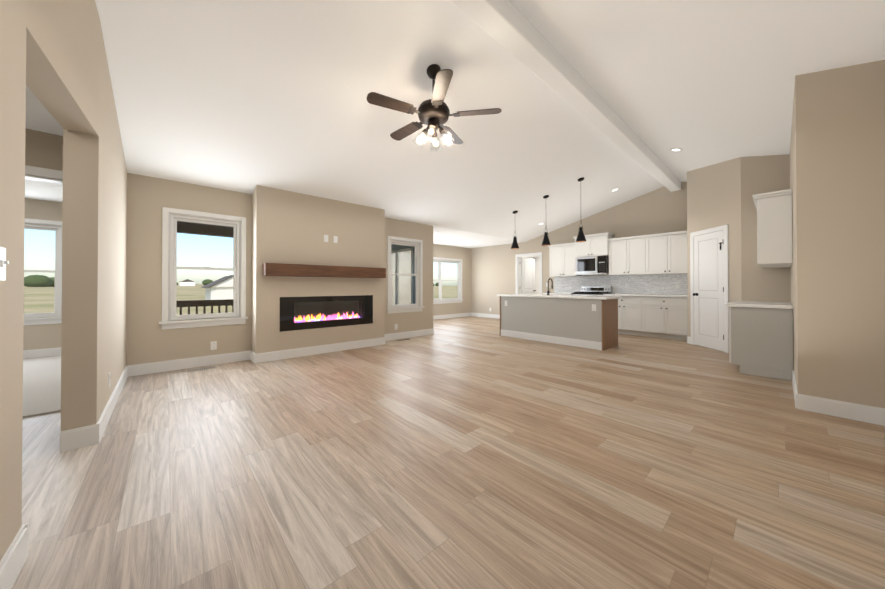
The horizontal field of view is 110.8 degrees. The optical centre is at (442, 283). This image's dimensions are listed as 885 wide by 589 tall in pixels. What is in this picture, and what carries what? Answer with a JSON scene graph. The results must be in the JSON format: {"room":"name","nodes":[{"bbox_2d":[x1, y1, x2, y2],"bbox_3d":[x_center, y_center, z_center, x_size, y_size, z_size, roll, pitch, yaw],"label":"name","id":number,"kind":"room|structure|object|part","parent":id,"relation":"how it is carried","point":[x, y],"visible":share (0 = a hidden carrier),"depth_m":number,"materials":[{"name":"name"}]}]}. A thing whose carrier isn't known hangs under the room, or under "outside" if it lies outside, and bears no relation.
{"room":"living room","nodes":[
{"label":"living room","id":0,"kind":"room"},
{"bbox_2d":[23,355,60,417],"bbox_3d":[-5.928,1.121,2.742,4.060,0.014,3.500,0,-1,-42],"label":"floor","id":1,"kind":"structure","parent":0,"point":[41,385],"depth_m":3.36,"materials":[{"name":"grey"}]},
{"bbox_2d":[23,128,62,350],"bbox_3d":[-4.816,-0.182,1.478,4.120,2.600,0.120,0,-1,-42],"label":"wall","id":2,"kind":"structure","parent":0,"point":[43,149],"depth_m":2.63,"materials":[{"name":"beige paint"}]},
{"bbox_2d":[23,218,61,324],"bbox_3d":[-6.396,-0.182,4.589,1.044,1.617,0.153,0,-1,-42],"label":"bedroom window","id":3,"kind":"structure","parent":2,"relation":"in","point":[55,317],"depth_m":4.81,"materials":[{"name":"white wood"}]},
{"bbox_2d":[25,165,62,183],"bbox_3d":[-3.670,0.063,2.502,1.025,2.125,0.138,0,-1,-42],"label":"door frame","id":4,"kind":"structure","parent":2,"relation":"attached to","point":[53,176],"depth_m":2.64,"materials":[{"name":"white"}]},
{"bbox_2d":[0,0,126,560],"bbox_3d":[-2.721,-0.750,2.305,0.230,3.750,8.590,0,-1,-42],"label":"wall","id":5,"kind":"structure","parent":0,"point":[53,57],"depth_m":2.01,"materials":[{"name":"beige paint"}]},
{"bbox_2d":[0,247,8,280],"bbox_3d":[-1.497,-0.070,1.029,0.020,0.115,0.165,0,-1,-42],"label":"light switch","id":6,"kind":"object","parent":5,"relation":"attached to","point":[3,262],"depth_m":1.07,"materials":[{"name":"white plastic"}]},
{"bbox_2d":[108,372,110,386],"bbox_3d":[-2.844,0.817,2.609,0.010,0.115,0.070,0,-1,-42],"label":"outlet","id":7,"kind":"object","parent":5,"relation":"attached to","point":[109,376],"depth_m":2.60,"materials":[{"name":"white plastic"}]},
{"bbox_2d":[25,85,522,247],"bbox_3d":[-0.519,-1.415,5.160,15.420,0.240,7.320,0,-1,-42],"label":"ceiling","id":8,"kind":"structure","parent":0,"point":[40,117],"depth_m":4.35,"materials":[{"name":"white paint"}]},
{"bbox_2d":[126,173,432,365],"bbox_3d":[-2.152,-0.728,5.403,5.090,3.750,0.160,0,-1,-42],"label":"wall","id":9,"kind":"structure","parent":0,"point":[149,339],"depth_m":4.04,"materials":[{"name":"beige paint"}]},
{"bbox_2d":[159,207,247,329],"bbox_3d":[-3.307,-0.200,4.282,0.974,1.587,0.153,0,-1,-42],"label":"living room window","id":10,"kind":"structure","parent":9,"relation":"in","point":[171,318],"depth_m":4.22,"materials":[{"name":"white"}]},
{"bbox_2d":[211,341,216,349],"bbox_3d":[-3.227,0.869,4.305,0.070,0.115,0.009,0,-1,-42],"label":"outlet","id":11,"kind":"object","parent":9,"relation":"attached to","point":[214,343],"depth_m":4.30,"materials":[{"name":"white plastic"}]},
{"bbox_2d":[386,236,423,313],"bbox_3d":[-0.808,-0.183,6.543,0.954,1.587,0.153,0,-1,-42],"label":"living room window","id":12,"kind":"structure","parent":9,"relation":"in","point":[417,306],"depth_m":6.60,"materials":[{"name":"white wood"}]},
{"bbox_2d":[0,312,884,588],"bbox_3d":[-0.927,1.069,3.916,12.850,0.135,8.270,0,-1,-42],"label":"baseboard","id":13,"kind":"structure","parent":9,"relation":"attached to","point":[13,559],"depth_m":2.75,"materials":[{"name":"white wood"}]},
{"bbox_2d":[251,185,384,353],"bbox_3d":[-1.998,-0.729,5.232,2.130,3.750,0.300,0,-1,-42],"label":"wall","id":14,"kind":"structure","parent":0,"point":[289,227],"depth_m":4.90,"materials":[{"name":"beige paint"}]},
{"bbox_2d":[263,263,385,277],"bbox_3d":[-1.835,-0.203,5.048,1.970,0.185,0.183,0,-1,-42],"label":"mantel shelf","id":15,"kind":"object","parent":14,"relation":"attached to","point":[289,270],"visible":1,"depth_m":4.84,"materials":[{"name":"brown wood"}]},
{"bbox_2d":[280,295,372,331],"bbox_3d":[-1.925,0.465,5.187,1.570,0.520,0.159,0,-1,-42],"label":"fireplace insert","id":16,"kind":"object","parent":14,"relation":"attached to","point":[303,313],"visible":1,"depth_m":5.12,"materials":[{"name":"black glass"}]},
{"bbox_2d":[333,236,337,242],"bbox_3d":[-1.817,-0.755,5.188,0.070,0.115,0.008,0,-1,-42],"label":"outlet","id":17,"kind":"object","parent":14,"relation":"attached to","point":[335,238],"depth_m":5.19,"materials":[{"name":"white plastic"}]},
{"bbox_2d":[391,244,414,304],"bbox_3d":[-2.213,0.047,5.464,4.770,2.800,0.020,0,-1,-42],"label":"wall","id":18,"kind":"structure","parent":0,"point":[397,250],"depth_m":6.63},
{"bbox_2d":[391,244,470,315],"bbox_3d":[-0.400,-0.169,10.086,4.120,2.700,0.160,0,-1,-42],"label":"wall","id":19,"kind":"structure","parent":0,"point":[451,252],"depth_m":10.47,"materials":[{"name":"beige paint"}]},
{"bbox_2d":[433,257,462,303],"bbox_3d":[-0.060,-0.106,10.322,2.054,1.547,0.153,0,-1,-42],"label":"dining room window","id":20,"kind":"structure","parent":19,"relation":"in","point":[440,300],"depth_m":10.55,"materials":[{"name":"white wood"}]},
{"bbox_2d":[11,316,884,588],"bbox_3d":[-0.120,1.201,4.625,16.000,0.120,9.100,0,-1,-42],"label":"floor","id":21,"kind":"structure","parent":0,"point":[470,452],"depth_m":1.77,"materials":[{"name":"beige wood"}]},
{"bbox_2d":[186,339,410,371],"bbox_3d":[-0.051,1.121,3.081,3.670,0.018,5.824,0,-1,-42],"label":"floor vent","id":22,"kind":"object","parent":21,"relation":"in","point":[216,366],"visible":1,"depth_m":4.09,"materials":[{"name":"silver metal"}]},
{"bbox_2d":[500,296,617,350],"bbox_3d":[2.288,0.716,6.295,0.714,0.875,2.200,0,-1,-42],"label":"kitchen island","id":23,"kind":"object","parent":21,"relation":"on","point":[589,323],"visible":1,"depth_m":5.78,"materials":[{"name":"grey paint"}]},
{"bbox_2d":[497,294,621,299],"bbox_3d":[2.285,0.254,6.296,0.780,0.040,2.300,0,-1,-42],"label":"island countertop","id":24,"kind":"structure","parent":23,"relation":"on","point":[564,296],"depth_m":5.94,"materials":[{"name":"white stone"}]},
{"bbox_2d":[547,278,552,294],"bbox_3d":[2.320,0.058,6.554,0.214,0.356,0.086,0,-1,-42],"label":"faucet","id":25,"kind":"object","parent":24,"relation":"on","point":[548,292],"visible":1,"depth_m":6.51,"materials":[{"name":"black metal"}]},
{"bbox_2d":[572,286,611,295],"bbox_3d":[3.774,0.614,7.748,0.681,1.100,0.750,0,-1,-42],"label":"range","id":26,"kind":"object","parent":21,"relation":"on","point":[594,290],"visible":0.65,"depth_m":7.75,"materials":[{"name":"silver metal"}]},
{"bbox_2d":[618,296,636,334],"bbox_3d":[4.363,0.722,7.175,0.627,0.876,0.839,0,-1,-42],"label":"base cabinet","id":27,"kind":"object","parent":21,"relation":"on","point":[627,305],"depth_m":6.91,"materials":[{"name":"white wood"}]},
{"bbox_2d":[637,296,687,340],"bbox_3d":[4.858,0.718,6.629,0.627,0.876,0.868,0,-1,-42],"label":"base cabinet","id":28,"kind":"object","parent":21,"relation":"on","point":[662,317],"depth_m":6.42,"materials":[{"name":"white wood"}]},
{"bbox_2d":[543,293,687,297],"bbox_3d":[4.075,0.263,7.480,0.652,0.040,3.185,0,-1,-42],"label":"countertop","id":29,"kind":"structure","parent":28,"relation":"on","point":[656,295],"depth_m":6.85,"materials":[{"name":"white stone"}]},
{"bbox_2d":[729,307,793,380],"bbox_3d":[4.061,0.716,3.903,0.427,0.840,0.548,0,-1,-42],"label":"base cabinet","id":30,"kind":"object","parent":21,"relation":"on","point":[760,341],"depth_m":3.74,"materials":[{"name":"grey paint"}]},
{"bbox_2d":[725,300,792,308],"bbox_3d":[4.359,0.277,4.198,1.320,0.038,0.582,0,-1,-42],"label":"countertop","id":31,"kind":"structure","parent":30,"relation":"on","point":[768,304],"depth_m":3.88,"materials":[{"name":"white stone"}]},
{"bbox_2d":[95,0,884,241],"bbox_3d":[1.426,-1.910,4.407,9.050,1.099,6.130,0,-1,-42],"label":"ceiling","id":32,"kind":"structure","parent":0,"point":[245,96],"depth_m":3.14,"materials":[{"name":"white paint"}]},
{"bbox_2d":[367,64,501,151],"bbox_3d":[-0.126,-1.742,3.040,1.261,0.780,1.231,0,-1,-42],"label":"ceiling fan","id":33,"kind":"object","parent":32,"relation":"hanging from","point":[433,113],"visible":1,"depth_m":2.92,"materials":[{"name":"brown wood"}]},
{"bbox_2d":[511,211,518,248],"bbox_3d":[1.662,-1.239,6.996,0.194,0.865,0.194,0,-1,-42],"label":"pendant light","id":34,"kind":"object","parent":32,"relation":"hanging from","point":[514,245],"visible":1,"depth_m":6.96,"materials":[{"name":"black metal"}]},
{"bbox_2d":[541,195,550,245],"bbox_3d":[2.178,-1.336,6.426,0.194,1.050,0.194,0,-1,-42],"label":"pendant light","id":35,"kind":"object","parent":32,"relation":"hanging from","point":[546,242],"visible":1,"depth_m":6.38,"materials":[{"name":"black metal"}]},
{"bbox_2d":[449,0,680,191],"bbox_3d":[1.939,-2.207,3.842,8.730,0.254,0.190,0,-1,-42],"label":"ridge beam","id":36,"kind":"structure","parent":32,"relation":"attached to","point":[507,25],"depth_m":3.06,"materials":[{"name":"white paint"}]},
{"bbox_2d":[576,177,585,241],"bbox_3d":[2.668,-1.427,5.885,0.194,1.225,0.194,0,-1,-42],"label":"pendant light","id":37,"kind":"object","parent":32,"relation":"hanging from","point":[581,237],"visible":1,"depth_m":5.84,"materials":[{"name":"black metal"}]},
{"bbox_2d":[670,148,682,151],"bbox_3d":[3.789,-2.172,4.950,0.170,0.047,0.175,0,-1,42],"label":"recessed light","id":38,"kind":"object","parent":32,"relation":"in","point":[672,150],"depth_m":4.95,"materials":[{"name":"white"}]},
{"bbox_2d":[533,256,538,293],"bbox_3d":[4.381,-0.112,11.107,0.160,2.600,2.660,0,-1,-42],"label":"wall","id":39,"kind":"structure","parent":0,"point":[536,258],"depth_m":11.81,"materials":[{"name":"white paint"}]},
{"bbox_2d":[471,182,686,314],"bbox_3d":[3.236,-0.702,9.024,0.160,3.750,6.620,0,-1,-42],"label":"wall","id":40,"kind":"structure","parent":0,"point":[657,211],"depth_m":8.49,"materials":[{"name":"beige paint"}]},
{"bbox_2d":[517,252,541,293],"bbox_3d":[3.034,0.116,9.793,0.938,2.125,0.870,0,-1,-42],"label":"door frame","id":41,"kind":"structure","parent":40,"relation":"attached to","point":[525,274],"depth_m":9.92,"materials":[{"name":"white wood"}]},
{"bbox_3d":[2.773,0.118,10.082,0.938,2.125,0.090,0,-1,-42],"label":"gable door trim","id":42,"kind":"part","parent":41,"relation":"part of","materials":[{"name":"white wood"}]},
{"bbox_2d":[549,243,575,276],"bbox_3d":[3.402,-0.636,8.472,0.327,0.859,0.760,0,-1,-42],"label":"upper cabinet","id":43,"kind":"object","parent":40,"relation":"attached to","point":[562,263],"depth_m":8.36,"materials":[{"name":"white wood"}]},
{"bbox_2d":[576,235,615,257],"bbox_3d":[3.899,-0.958,7.873,0.397,0.524,0.800,0,-1,-42],"label":"upper cabinet","id":44,"kind":"object","parent":40,"relation":"attached to","point":[595,245],"depth_m":7.69,"materials":[{"name":"white wood"}]},
{"bbox_2d":[575,255,608,274],"bbox_3d":[3.879,-0.463,7.851,0.451,0.455,0.760,0,-1,-42],"label":"microwave","id":45,"kind":"object","parent":44,"relation":"attached to","point":[595,265],"visible":0.98,"depth_m":7.70,"materials":[{"name":"silver metal"}]},
{"bbox_2d":[554,274,687,294],"bbox_3d":[4.310,0.018,7.695,0.021,0.452,3.185,0,-1,-42],"label":"backsplash","id":46,"kind":"structure","parent":40,"relation":"attached to","point":[673,284],"depth_m":7.40,"materials":[{"name":"tile"}]},
{"bbox_2d":[608,236,639,274],"bbox_3d":[4.475,-0.645,7.287,0.327,0.859,0.838,0,-1,-42],"label":"upper cabinet","id":47,"kind":"object","parent":40,"relation":"attached to","point":[624,254],"depth_m":7.23,"materials":[{"name":"white wood"}]},
{"bbox_2d":[640,231,686,274],"bbox_3d":[4.969,-0.648,6.740,0.327,0.859,0.869,0,-1,-42],"label":"upper cabinet","id":48,"kind":"object","parent":40,"relation":"attached to","point":[659,253],"depth_m":6.65,"materials":[{"name":"white wood"}]},
{"bbox_2d":[687,60,884,407],"bbox_3d":[4.586,-0.735,4.453,4.290,3.750,1.970,0,-1,-42],"label":"wall block","id":49,"kind":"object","parent":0,"point":[829,282],"visible":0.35,"depth_m":2.65,"materials":[{"name":"beige paint"}]},
{"bbox_2d":[690,224,728,352],"bbox_3d":[4.733,0.085,5.439,0.585,2.125,0.585,0,-1,-42],"label":"door","id":50,"kind":"structure","parent":49,"relation":"attached to","point":[709,276],"depth_m":5.39,"materials":[{"name":"white painted wood"},{"name":"black metal"}]},
{"bbox_2d":[756,189,792,264],"bbox_3d":[4.160,-0.662,3.826,0.397,0.835,0.286,0,-1,-42],"label":"upper cabinet","id":51,"kind":"object","parent":49,"relation":"attached to","point":[774,229],"depth_m":3.69,"materials":[{"name":"white wood"}]},
{"label":"outside","id":52,"kind":"structure","parent":0,"visible":0},
{"bbox_2d":[24,291,457,314],"bbox_3d":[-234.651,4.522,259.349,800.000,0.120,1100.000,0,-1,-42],"label":"ground","id":53,"kind":"structure","parent":52,"point":[28,302],"depth_m":43.24,"materials":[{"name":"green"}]},
{"bbox_2d":[176,221,232,314],"bbox_3d":[-3.163,0.620,6.488,4.680,4.170,2.760,0,-1,-42],"label":"deck","id":54,"kind":"object","parent":53,"relation":"on","point":[209,232],"depth_m":6.24,"materials":[{"name":"brown wood"}]},
{"bbox_2d":[201,275,233,299],"bbox_3d":[-31.016,0.854,44.440,6.000,4.150,9.000,0,-1,-42],"label":"neighbouring house","id":55,"kind":"structure","parent":53,"relation":"on","point":[220,285],"depth_m":40.75,"materials":[{"name":"white"}]},
{"bbox_2d":[24,275,457,296],"bbox_3d":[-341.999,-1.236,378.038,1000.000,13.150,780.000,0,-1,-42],"label":"hill","id":56,"kind":"structure","parent":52,"point":[32,287],"depth_m":196.55,"materials":[{"name":"green plant"}]}
]}

